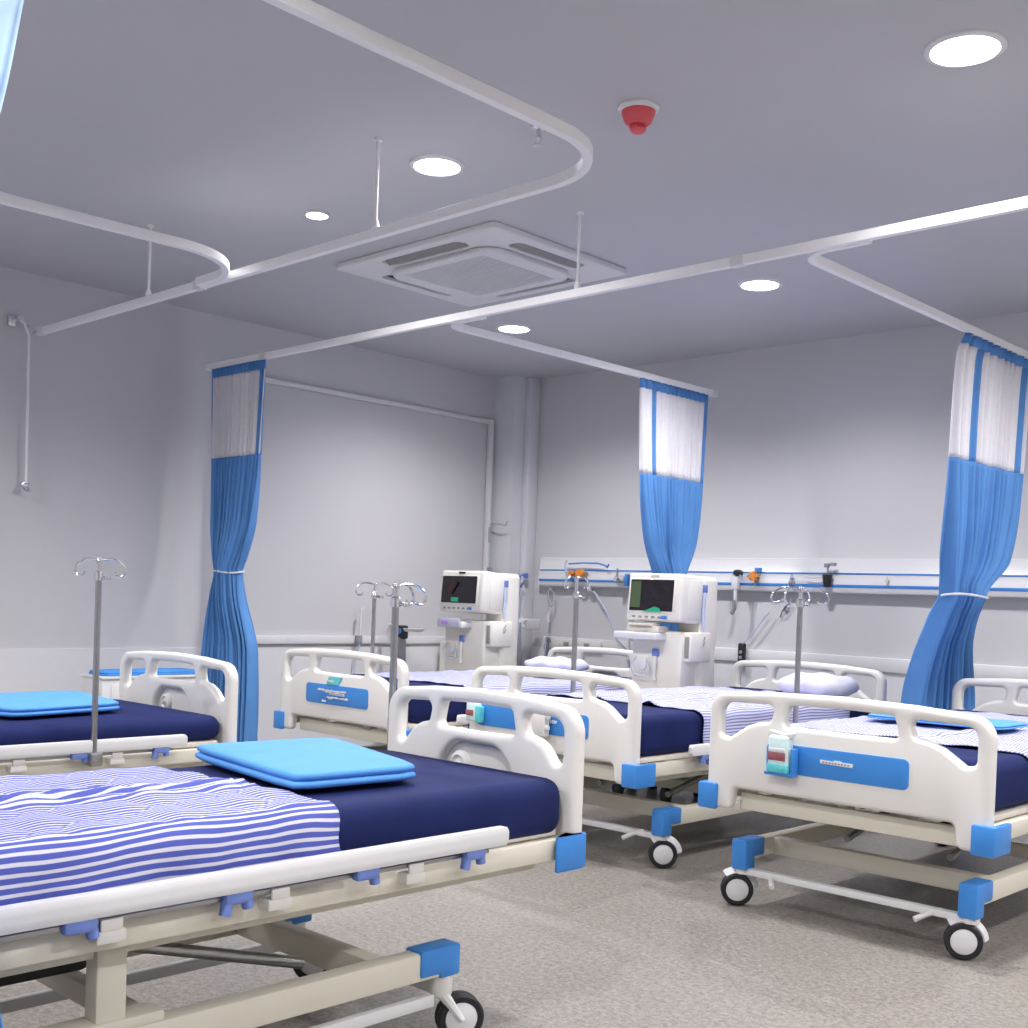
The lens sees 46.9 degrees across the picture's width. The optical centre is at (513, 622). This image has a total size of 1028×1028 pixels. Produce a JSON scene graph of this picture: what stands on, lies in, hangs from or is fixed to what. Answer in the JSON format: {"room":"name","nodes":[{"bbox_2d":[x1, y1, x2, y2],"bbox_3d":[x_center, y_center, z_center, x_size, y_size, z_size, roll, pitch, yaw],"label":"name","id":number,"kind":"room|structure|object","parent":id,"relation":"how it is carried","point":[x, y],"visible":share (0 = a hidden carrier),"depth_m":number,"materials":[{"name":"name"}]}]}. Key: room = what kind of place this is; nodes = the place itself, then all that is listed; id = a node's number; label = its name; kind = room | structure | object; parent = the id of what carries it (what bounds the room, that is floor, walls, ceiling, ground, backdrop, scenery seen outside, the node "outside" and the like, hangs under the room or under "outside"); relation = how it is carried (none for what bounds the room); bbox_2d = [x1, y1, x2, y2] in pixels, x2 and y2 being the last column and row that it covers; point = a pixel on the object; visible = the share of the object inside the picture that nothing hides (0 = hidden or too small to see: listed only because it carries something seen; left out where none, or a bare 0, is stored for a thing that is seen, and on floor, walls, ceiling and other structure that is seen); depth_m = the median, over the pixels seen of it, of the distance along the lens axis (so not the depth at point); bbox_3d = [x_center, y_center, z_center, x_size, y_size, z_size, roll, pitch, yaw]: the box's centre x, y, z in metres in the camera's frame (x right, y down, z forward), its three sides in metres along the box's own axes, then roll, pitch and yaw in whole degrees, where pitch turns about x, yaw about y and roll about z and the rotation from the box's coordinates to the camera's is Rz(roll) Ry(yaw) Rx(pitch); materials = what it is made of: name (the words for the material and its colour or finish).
{"room":"hospital room","nodes":[
{"label":"hospital room","id":0,"kind":"room"},
{"bbox_2d":[0,266,495,648],"bbox_3d":[-3.404,-0.539,5.917,0.100,2.795,9.610,3,2,44],"label":"wall","id":1,"kind":"structure","parent":0,"point":[353,492],"depth_m":7.31,"materials":[{"name":"grey paint"}]},
{"bbox_2d":[7,315,35,492],"bbox_3d":[-2.661,-1.191,6.475,0.210,0.961,0.104,2,1,14],"label":"rod","id":2,"kind":"object","parent":1,"relation":"attached to","point":[11,319],"visible":1,"depth_m":6.47,"materials":[{"name":"silver metal"}]},
{"bbox_2d":[0,646,439,745],"bbox_3d":[-3.477,0.497,5.819,0.012,0.722,9.390,3,2,44],"label":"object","id":3,"kind":"structure","parent":1,"relation":"attached to","point":[60,669],"depth_m":7.33,"materials":[{"name":"paint"}]},
{"bbox_2d":[256,635,444,643],"bbox_3d":[-0.963,0.125,8.402,0.030,0.055,2.190,3,2,44],"label":"trim","id":4,"kind":"structure","parent":1,"relation":"attached to","point":[261,639],"depth_m":8.10,"materials":[{"name":"white plastic"}]},
{"bbox_2d":[353,607,364,672],"bbox_3d":[-1.080,0.217,8.228,0.048,0.649,0.071,3,2,44],"label":"wall lamp arm","id":5,"kind":"object","parent":1,"relation":"attached to","point":[358,638],"visible":0.84,"depth_m":8.22,"materials":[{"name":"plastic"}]},
{"bbox_2d":[265,377,507,619],"bbox_3d":[-0.939,-0.743,8.211,0.251,1.638,2.390,3,2,44],"label":"conduit","id":6,"kind":"object","parent":1,"relation":"attached to","point":[490,436],"visible":0.66,"depth_m":8.96,"materials":[{"name":"white plastic"}]},
{"bbox_2d":[0,0,1027,378],"bbox_3d":[0.078,-1.796,2.592,9.620,0.100,9.810,3,2,44],"label":"ceiling","id":7,"kind":"structure","parent":0,"point":[214,124],"depth_m":4.53,"materials":[{"name":"grey paint"}]},
{"bbox_2d":[0,191,229,286],"bbox_3d":[-2.380,-1.674,3.836,0.476,0.371,3.405,3,2,44],"label":"track","id":8,"kind":"object","parent":7,"relation":"hanging from","point":[6,199],"visible":1,"depth_m":4.48,"materials":[{"name":"white metal"}]},
{"bbox_2d":[36,0,592,335],"bbox_3d":[-2.272,-1.667,3.759,4.048,0.374,3.441,3,2,44],"label":"track","id":9,"kind":"object","parent":7,"relation":"hanging from","point":[310,11],"visible":0.98,"depth_m":3.74,"materials":[{"name":"white metal"}]},
{"bbox_2d":[0,0,23,1027],"bbox_3d":[-1.107,-0.209,1.842,0.497,2.384,0.906,3,2,44],"label":"privacy curtain","id":10,"kind":"object","parent":9,"relation":"hanging from","point":[10,10],"visible":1,"depth_m":2.26,"materials":[{"name":"blue fabric"}]},
{"bbox_2d":[0,1011,2,1027],"bbox_3d":[-1.151,0.062,1.809,0.492,1.840,0.802,3,2,44],"label":"drape","id":11,"kind":"object","parent":10,"relation":"hanging from","point":[1,1023],"depth_m":1.90,"materials":[{"name":"blue fabric"}]},
{"bbox_2d":[304,210,329,219],"bbox_3d":[-0.886,-1.830,5.331,0.116,0.011,0.116,3,2,44],"label":"recessed light","id":12,"kind":"object","parent":7,"relation":"in","point":[313,214],"visible":1,"depth_m":5.33,"materials":[{"name":"white plastic"}]},
{"bbox_2d":[409,154,464,175],"bbox_3d":[-0.303,-1.795,4.671,0.218,0.011,0.218,3,2,44],"label":"recessed light","id":13,"kind":"object","parent":7,"relation":"in","point":[431,164],"visible":1,"depth_m":4.66,"materials":[{"name":"white plastic"}]},
{"bbox_2d":[337,221,625,306],"bbox_3d":[-0.174,-1.795,6.078,1.160,0.058,0.970,3,2,44],"label":"air conditioner","id":14,"kind":"object","parent":7,"relation":"attached to","point":[492,261],"visible":0.98,"depth_m":5.94,"materials":[{"name":"white plastic"}]},
{"bbox_2d":[407,256,553,294],"bbox_3d":[-0.175,-1.777,6.079,0.584,0.009,0.512,3,2,44],"label":"grille","id":15,"kind":"object","parent":14,"relation":"attached to","point":[475,275],"depth_m":6.09,"materials":[{"name":"white plastic"}]},
{"bbox_2d":[496,324,531,332],"bbox_3d":[-0.001,-1.840,7.439,0.228,0.011,0.228,3,2,44],"label":"recessed light","id":16,"kind":"object","parent":7,"relation":"in","point":[509,328],"visible":1,"depth_m":7.43,"materials":[{"name":"white plastic"}]},
{"bbox_2d":[530,125,544,147],"bbox_3d":[0.088,-1.744,4.260,0.064,0.069,0.064,3,2,44],"label":"sprinkler head","id":17,"kind":"object","parent":7,"relation":"attached to","point":[537,130],"visible":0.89,"depth_m":4.25},
{"bbox_2d":[205,196,1027,370],"bbox_3d":[0.954,-1.565,4.535,7.830,0.374,0.038,3,2,44],"label":"track","id":18,"kind":"object","parent":7,"relation":"hanging from","point":[1018,204],"visible":1,"depth_m":4.82,"materials":[{"name":"white metal"}]},
{"bbox_2d":[201,359,265,741],"bbox_3d":[-1.676,-0.413,7.026,0.575,2.224,0.147,3,2,44],"label":"privacy curtain","id":19,"kind":"object","parent":18,"relation":"hanging from","point":[238,390],"visible":0.85,"depth_m":6.97,"materials":[{"name":"blue fabric"}]},
{"bbox_2d":[451,316,717,397],"bbox_3d":[0.559,-1.455,6.586,0.309,0.042,2.375,3,2,44],"label":"track","id":20,"kind":"object","parent":18,"relation":"attached to","point":[458,326],"visible":0.75,"depth_m":6.50,"materials":[{"name":"white metal"}]},
{"bbox_2d":[639,378,707,630],"bbox_3d":[0.938,-0.324,7.261,0.166,2.224,0.688,3,2,44],"label":"privacy curtain","id":21,"kind":"object","parent":20,"relation":"hanging from","point":[672,419],"visible":0.54,"depth_m":7.21,"materials":[{"name":"blue fabric"}]},
{"bbox_2d":[639,473,702,630],"bbox_3d":[0.933,-0.046,7.270,0.170,1.668,0.633,3,2,44],"label":"drape","id":22,"kind":"object","parent":21,"relation":"hanging from","point":[670,503],"depth_m":7.21,"materials":[{"name":"blue fabric"}]},
{"bbox_2d":[807,241,1027,358],"bbox_3d":[2.000,-1.376,5.237,0.309,0.042,2.425,3,2,44],"label":"track","id":23,"kind":"object","parent":18,"relation":"attached to","point":[815,259],"visible":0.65,"depth_m":5.03,"materials":[{"name":"white metal"}]},
{"bbox_2d":[901,332,1027,709],"bbox_3d":[2.237,-0.251,5.946,0.358,2.225,0.953,3,2,44],"label":"privacy curtain","id":24,"kind":"object","parent":23,"relation":"hanging from","point":[989,424],"visible":0.74,"depth_m":5.78,"materials":[{"name":"blue fabric"}]},
{"bbox_2d":[901,457,1023,709],"bbox_3d":[2.205,0.046,5.933,0.339,1.630,0.888,3,2,44],"label":"drape","id":25,"kind":"object","parent":24,"relation":"hanging from","point":[982,503],"depth_m":5.79,"materials":[{"name":"blue fabric"}]},
{"bbox_2d":[618,98,659,134],"bbox_3d":[0.425,-1.719,4.060,0.143,0.086,0.143,3,2,44],"label":"smoke detector","id":26,"kind":"object","parent":7,"relation":"attached to","point":[638,114],"visible":1,"depth_m":4.02,"materials":[{"name":"red plastic"}]},
{"bbox_2d":[737,278,782,290],"bbox_3d":[1.291,-1.769,6.222,0.233,0.011,0.233,3,2,44],"label":"recessed light","id":27,"kind":"object","parent":7,"relation":"in","point":[751,284],"visible":1,"depth_m":6.21,"materials":[{"name":"white plastic"}]},
{"bbox_2d":[923,29,1007,66],"bbox_3d":[1.350,-1.713,3.549,0.238,0.011,0.238,3,2,44],"label":"recessed light","id":28,"kind":"object","parent":7,"relation":"in","point":[960,47],"visible":1,"depth_m":3.54,"materials":[{"name":"white plastic"}]},
{"bbox_2d":[0,763,1027,1027],"bbox_3d":[-0.026,1.097,2.650,9.620,0.100,9.810,3,2,44],"label":"floor","id":29,"kind":"structure","parent":0,"point":[620,939],"depth_m":3.79,"materials":[{"name":"grey plastic"}]},
{"bbox_2d":[0,651,237,775],"bbox_3d":[-2.228,0.526,4.468,1.026,0.808,2.186,3,2,44],"label":"hospital bed","id":30,"kind":"object","parent":29,"relation":"on","point":[158,721],"visible":0.64,"depth_m":4.71,"materials":[{"name":"white plastic"}]},
{"bbox_2d":[0,691,119,716],"bbox_3d":[-1.963,0.323,4.818,0.643,0.049,0.696,3,2,44],"label":"folded blanket","id":31,"kind":"object","parent":30,"relation":"on","point":[39,703],"visible":0.94,"depth_m":4.69,"materials":[{"name":"blue fabric"}]},
{"bbox_2d":[74,557,125,766],"bbox_3d":[-1.558,0.147,4.417,0.193,0.777,0.068,2,1,11],"label":"pole","id":32,"kind":"object","parent":30,"relation":"on","point":[95,758],"visible":1,"depth_m":4.41,"materials":[{"name":"metal"}]},
{"bbox_2d":[80,673,194,698],"bbox_3d":[-2.084,0.592,6.675,0.262,0.600,0.645,3,2,44],"label":"locker","id":33,"kind":"object","parent":29,"relation":"on","point":[108,685],"visible":0.16,"depth_m":6.42,"materials":[{"name":"paint"}]},
{"bbox_2d":[89,668,194,675],"bbox_3d":[-2.072,0.276,6.671,0.220,0.029,0.600,3,2,44],"label":"linens","id":34,"kind":"object","parent":33,"relation":"on","point":[161,671],"visible":0.73,"depth_m":6.61,"materials":[{"name":"blue fabric"}]},
{"bbox_2d":[0,686,585,1027],"bbox_3d":[-0.839,0.598,2.660,0.861,0.836,2.166,3,2,44],"label":"hospital bed","id":35,"kind":"object","parent":29,"relation":"on","point":[477,805],"visible":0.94,"depth_m":2.73,"materials":[{"name":"white plastic"}]},
{"bbox_2d":[0,766,340,905],"bbox_3d":[-1.085,0.445,2.392,0.788,0.182,1.266,3,2,44],"label":"sheet","id":36,"kind":"object","parent":35,"relation":"on","point":[62,834],"visible":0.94,"depth_m":2.38,"materials":[{"name":"blue fabric"}]},
{"bbox_2d":[195,738,415,789],"bbox_3d":[-0.520,0.352,3.075,0.436,0.051,0.603,1,1,-39],"label":"folded blanket","id":37,"kind":"object","parent":35,"relation":"on","point":[304,763],"visible":1,"depth_m":2.92,"materials":[{"name":"blue fabric"}]},
{"bbox_2d":[387,582,426,749],"bbox_3d":[-0.343,0.219,3.742,0.098,0.688,0.121,3,2,44],"label":"pole","id":38,"kind":"object","parent":35,"relation":"attached to","point":[395,601],"visible":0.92,"depth_m":3.72,"materials":[{"name":"metal"}]},
{"bbox_2d":[387,623,423,662],"bbox_3d":[-0.780,0.455,8.261,0.319,0.903,0.159,3,1,31],"label":"stand","id":39,"kind":"object","parent":29,"relation":"on","point":[403,630],"visible":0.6,"depth_m":8.23,"materials":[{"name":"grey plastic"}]},
{"bbox_2d":[407,640,444,729],"bbox_3d":[-0.510,0.526,8.564,0.410,0.770,0.580,3,2,44],"label":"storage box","id":40,"kind":"object","parent":29,"relation":"on","point":[442,643],"visible":0.03,"depth_m":8.74,"materials":[{"name":"white plastic"}]},
{"bbox_2d":[273,647,632,763],"bbox_3d":[-0.152,0.555,6.757,1.086,0.808,2.186,3,2,44],"label":"hospital bed","id":41,"kind":"object","parent":29,"relation":"on","point":[367,695],"visible":0.18,"depth_m":6.01,"materials":[{"name":"white plastic"}]},
{"bbox_2d":[318,688,347,701],"bbox_3d":[-0.915,0.374,5.984,0.245,0.067,0.004,3,2,44],"label":"name label","id":42,"kind":"object","parent":41,"relation":"attached to","point":[326,690],"visible":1,"depth_m":5.99,"materials":[{"name":"white plastic"}]},
{"bbox_2d":[326,676,341,684],"bbox_3d":[-0.910,0.297,5.993,0.125,0.040,0.006,3,2,44],"label":"sticker","id":43,"kind":"object","parent":41,"relation":"attached to","point":[331,680],"visible":1,"depth_m":5.99,"materials":[{"name":"teal plastic"}]},
{"bbox_2d":[355,582,392,729],"bbox_3d":[-0.707,0.168,5.899,0.192,0.738,0.071,2,1,0],"label":"pole","id":44,"kind":"object","parent":41,"relation":"on","point":[374,595],"visible":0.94,"depth_m":5.89,"materials":[{"name":"metal"}]},
{"bbox_2d":[351,670,631,695],"bbox_3d":[-0.094,0.387,6.808,0.980,0.168,1.428,3,2,44],"label":"sheet","id":45,"kind":"object","parent":41,"relation":"on","point":[544,686],"visible":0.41,"depth_m":6.48,"materials":[{"name":"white fabric"}]},
{"bbox_2d":[524,656,588,670],"bbox_3d":[0.264,0.256,7.367,0.400,0.085,0.280,3,2,44],"label":"pillow","id":46,"kind":"object","parent":45,"relation":"on","point":[560,662],"visible":0.66,"depth_m":7.26,"materials":[{"name":"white fabric"}]},
{"bbox_2d":[437,570,519,670],"bbox_3d":[-0.278,0.297,7.874,0.477,1.270,0.460,3,2,44],"label":"machine","id":47,"kind":"object","parent":29,"relation":"on","point":[470,644],"visible":0.62,"depth_m":7.79,"materials":[{"name":"white plastic"}]},
{"bbox_2d":[439,621,471,627],"bbox_3d":[-0.372,0.015,7.843,0.227,0.040,0.160,3,2,44],"label":"shelf","id":48,"kind":"object","parent":47,"relation":"attached to","point":[448,624],"depth_m":7.76,"materials":[{"name":"white plastic"}]},
{"bbox_2d":[440,570,503,614],"bbox_3d":[-0.262,-0.196,7.885,0.410,0.284,0.266,3,2,44],"label":"monitor","id":49,"kind":"object","parent":47,"relation":"on","point":[472,592],"depth_m":7.75,"materials":[{"name":"white plastic"}]},
{"bbox_2d":[612,573,717,801],"bbox_3d":[0.851,0.360,6.789,0.479,1.270,0.460,3,2,44],"label":"machine","id":50,"kind":"object","parent":29,"relation":"on","point":[663,657],"visible":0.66,"depth_m":6.70,"materials":[{"name":"white plastic"}]},
{"bbox_2d":[614,631,666,639],"bbox_3d":[0.736,0.076,6.778,0.305,0.040,0.160,3,2,44],"label":"shelf","id":51,"kind":"object","parent":50,"relation":"attached to","point":[635,635],"depth_m":6.69,"materials":[{"name":"white plastic"}]},
{"bbox_2d":[627,573,701,624],"bbox_3d":[0.877,-0.133,6.790,0.385,0.284,0.266,3,2,44],"label":"monitor","id":52,"kind":"object","parent":50,"relation":"on","point":[653,597],"depth_m":6.66,"materials":[{"name":"white plastic"}]},
{"bbox_2d":[469,660,886,868],"bbox_3d":[0.876,0.611,5.825,1.043,0.808,2.186,3,2,44],"label":"hospital bed","id":53,"kind":"object","parent":29,"relation":"on","point":[642,745],"visible":0.42,"depth_m":4.99,"materials":[{"name":"white plastic"}]},
{"bbox_2d":[466,702,484,722],"bbox_3d":[-0.175,0.402,5.309,0.090,0.089,0.037,3,2,44],"label":"packet","id":54,"kind":"object","parent":53,"relation":"attached to","point":[474,711],"visible":0.91,"depth_m":5.29,"materials":[{"name":"white plastic"}]},
{"bbox_2d":[532,714,550,736],"bbox_3d":[0.093,0.420,5.048,0.169,0.125,0.034,3,2,44],"label":"holder","id":55,"kind":"object","parent":53,"relation":"attached to","point":[540,723],"visible":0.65,"depth_m":5.01,"materials":[{"name":"white plastic"}]},
{"bbox_2d":[564,576,589,692],"bbox_3d":[0.300,0.172,5.920,0.120,0.802,0.060,3,1,26],"label":"pole","id":56,"kind":"object","parent":53,"relation":"attached to","point":[576,595],"visible":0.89,"depth_m":5.91,"materials":[{"name":"metal"}]},
{"bbox_2d":[546,686,849,743],"bbox_3d":[0.914,0.437,5.854,0.958,0.179,1.310,3,2,44],"label":"sheet","id":57,"kind":"object","parent":53,"relation":"on","point":[700,699],"visible":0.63,"depth_m":5.53,"materials":[{"name":"white fabric"}]},
{"bbox_2d":[778,672,858,696],"bbox_3d":[1.575,0.316,6.136,0.380,0.110,0.300,3,2,44],"label":"pillow","id":58,"kind":"object","parent":57,"relation":"on","point":[820,683],"visible":0.89,"depth_m":6.01,"materials":[{"name":"white fabric"}]},
{"bbox_2d":[698,678,1027,959],"bbox_3d":[1.819,0.667,4.746,1.108,0.808,2.156,3,2,44],"label":"hospital bed","id":59,"kind":"object","parent":29,"relation":"on","point":[975,798],"visible":0.96,"depth_m":3.97,"materials":[{"name":"white plastic"}]},
{"bbox_2d":[764,729,797,777],"bbox_3d":[0.923,0.452,4.098,0.114,0.157,0.048,3,2,44],"label":"packet","id":60,"kind":"object","parent":59,"relation":"attached to","point":[782,758],"visible":1,"depth_m":4.07,"materials":[{"name":"white plastic"}]},
{"bbox_2d":[769,747,784,752],"bbox_3d":[0.905,0.440,4.084,0.062,0.012,0.004,3,2,44],"label":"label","id":61,"kind":"object","parent":60,"relation":"on","point":[771,749],"depth_m":4.08,"materials":[{"name":"white paper"}]},
{"bbox_2d":[770,586,829,722],"bbox_3d":[1.163,0.238,4.904,0.231,0.772,0.117,2,1,-24],"label":"pole","id":62,"kind":"object","parent":59,"relation":"attached to","point":[800,603],"visible":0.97,"depth_m":4.88,"materials":[{"name":"metal"}]},
{"bbox_2d":[790,709,1027,757],"bbox_3d":[1.841,0.493,4.776,1.020,0.177,1.478,3,2,44],"label":"sheet","id":63,"kind":"object","parent":59,"relation":"on","point":[1011,740],"visible":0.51,"depth_m":4.52,"materials":[{"name":"white fabric"}]},
{"bbox_2d":[867,713,1027,729],"bbox_3d":[1.740,0.389,4.758,0.550,0.023,0.350,3,2,44],"label":"towel","id":64,"kind":"object","parent":63,"relation":"on","point":[998,724],"visible":0.38,"depth_m":4.63,"materials":[{"name":"blue fabric"}]},
{"bbox_2d":[531,312,1027,666],"bbox_3d":[3.388,-0.298,6.123,9.420,2.795,0.100,3,2,44],"label":"wall","id":65,"kind":"structure","parent":0,"point":[835,447],"depth_m":7.59,"materials":[{"name":"grey paint"}]},
{"bbox_2d":[489,375,540,665],"bbox_3d":[-0.016,-0.482,9.172,0.280,2.795,0.220,3,2,44],"label":"column","id":66,"kind":"structure","parent":65,"relation":"attached to","point":[517,398],"depth_m":9.09,"materials":[{"name":"paint"}]},
{"bbox_2d":[518,573,527,618],"bbox_3d":[0.062,-0.178,9.034,0.055,0.390,0.073,3,2,44],"label":"hook","id":67,"kind":"object","parent":65,"relation":"attached to","point":[525,575],"visible":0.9,"depth_m":9.02,"materials":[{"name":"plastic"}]},
{"bbox_2d":[517,615,539,661],"bbox_3d":[0.097,0.121,8.923,0.154,0.353,0.210,3,2,44],"label":"bundle","id":68,"kind":"object","parent":67,"relation":"hanging from","point":[524,624],"visible":0.62,"depth_m":8.86,"materials":[{"name":"white plastic"}]},
{"bbox_2d":[545,637,550,656],"bbox_3d":[0.256,0.192,8.988,0.036,0.155,0.030,3,2,44],"label":"wall bracket","id":69,"kind":"object","parent":65,"relation":"attached to","point":[548,640],"visible":0.91,"depth_m":8.98,"materials":[{"name":"metal"}]},
{"bbox_2d":[554,638,601,646],"bbox_3d":[0.469,0.166,8.789,0.460,0.068,0.022,3,2,44],"label":"strip","id":70,"kind":"object","parent":65,"relation":"attached to","point":[557,642],"visible":0.73,"depth_m":8.77,"materials":[{"name":"white plastic"}]},
{"bbox_2d":[737,612,769,683],"bbox_3d":[1.557,0.225,7.737,0.219,0.594,0.037,3,2,44],"label":"handset","id":71,"kind":"object","parent":65,"relation":"hanging from","point":[741,646],"visible":0.7,"depth_m":7.78,"materials":[{"name":"black plastic"}]},
{"bbox_2d":[530,646,1027,707],"bbox_3d":[3.413,0.737,6.007,9.140,0.735,0.012,3,2,44],"label":"trim","id":72,"kind":"structure","parent":65,"relation":"attached to","point":[722,669],"depth_m":7.62,"materials":[{"name":"paint"}]},
{"bbox_2d":[538,557,1027,598],"bbox_3d":[3.176,-0.221,6.204,8.232,0.224,0.074,3,2,44],"label":"panel","id":73,"kind":"object","parent":65,"relation":"attached to","point":[859,576],"visible":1,"depth_m":7.44,"materials":[{"name":"white plastic"}]},
{"bbox_2d":[544,585,554,655],"bbox_3d":[0.243,0.063,8.988,0.159,0.717,0.025,3,2,44],"label":"hanging cable","id":74,"kind":"object","parent":73,"relation":"hanging from","point":[550,608],"visible":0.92,"depth_m":8.96,"materials":[{"name":"grey plastic"}]},
{"bbox_2d":[564,560,609,581],"bbox_3d":[0.523,-0.372,8.656,0.432,0.155,0.088,3,2,44],"label":"gas valve","id":75,"kind":"object","parent":73,"relation":"attached to","point":[580,572],"visible":0.92,"depth_m":8.67,"materials":[{"name":"orange plastic"}]},
{"bbox_2d":[587,587,629,667],"bbox_3d":[0.695,0.090,8.557,0.460,0.712,0.030,3,2,44],"label":"cable","id":76,"kind":"object","parent":73,"relation":"hanging from","point":[590,589],"visible":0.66,"depth_m":8.54,"materials":[{"name":"white plastic"}]},
{"bbox_2d":[613,568,629,585],"bbox_3d":[0.761,-0.319,8.432,0.115,0.125,0.076,3,2,44],"label":"gas valve","id":77,"kind":"object","parent":73,"relation":"attached to","point":[626,579],"visible":0.99,"depth_m":8.42,"materials":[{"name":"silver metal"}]},
{"bbox_2d":[613,568,619,581],"bbox_3d":[0.732,-0.335,8.442,0.040,0.095,0.050,3,2,44],"label":"outlet","id":78,"kind":"object","parent":77,"relation":"attached to","point":[616,578],"depth_m":8.43,"materials":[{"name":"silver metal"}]},
{"bbox_2d":[730,569,742,614],"bbox_3d":[1.455,-0.196,7.776,0.088,0.299,0.070,3,2,44],"label":"suction regulator","id":79,"kind":"object","parent":73,"relation":"attached to","point":[735,580],"visible":1,"depth_m":7.76,"materials":[{"name":"white plastic"}]},
{"bbox_2d":[747,568,761,585],"bbox_3d":[1.544,-0.295,7.682,0.105,0.115,0.060,3,2,44],"label":"gas valve","id":80,"kind":"object","parent":73,"relation":"attached to","point":[753,576],"visible":1,"depth_m":7.66,"materials":[{"name":"orange plastic"}]},
{"bbox_2d":[787,573,795,585],"bbox_3d":[1.762,-0.266,7.500,0.063,0.091,0.029,3,2,44],"label":"outlet","id":81,"kind":"object","parent":73,"relation":"attached to","point":[791,579],"visible":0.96,"depth_m":7.49,"materials":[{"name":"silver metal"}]},
{"bbox_2d":[805,563,836,587],"bbox_3d":[1.898,-0.291,7.343,0.206,0.155,0.064,3,2,44],"label":"meter","id":82,"kind":"object","parent":73,"relation":"attached to","point":[827,579],"visible":1,"depth_m":7.29,"materials":[{"name":"black plastic"}]},
{"bbox_2d":[822,575,832,587],"bbox_3d":[1.931,-0.252,7.311,0.064,0.080,0.064,3,2,44],"label":"cup","id":83,"kind":"object","parent":82,"relation":"on","point":[827,579],"depth_m":7.29,"materials":[{"name":"black plastic"}]},
{"bbox_2d":[779,603,790,617],"bbox_3d":[1.740,-0.075,7.607,0.079,0.098,0.034,3,2,44],"label":"clip","id":84,"kind":"object","parent":65,"relation":"attached to","point":[785,608],"visible":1,"depth_m":7.60,"materials":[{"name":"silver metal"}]},
{"bbox_2d":[543,636,1027,678],"bbox_3d":[3.472,0.329,5.944,9.000,0.087,0.030,3,2,44],"label":"trim","id":85,"kind":"structure","parent":65,"relation":"attached to","point":[886,665],"depth_m":7.31,"materials":[{"name":"white plastic"}]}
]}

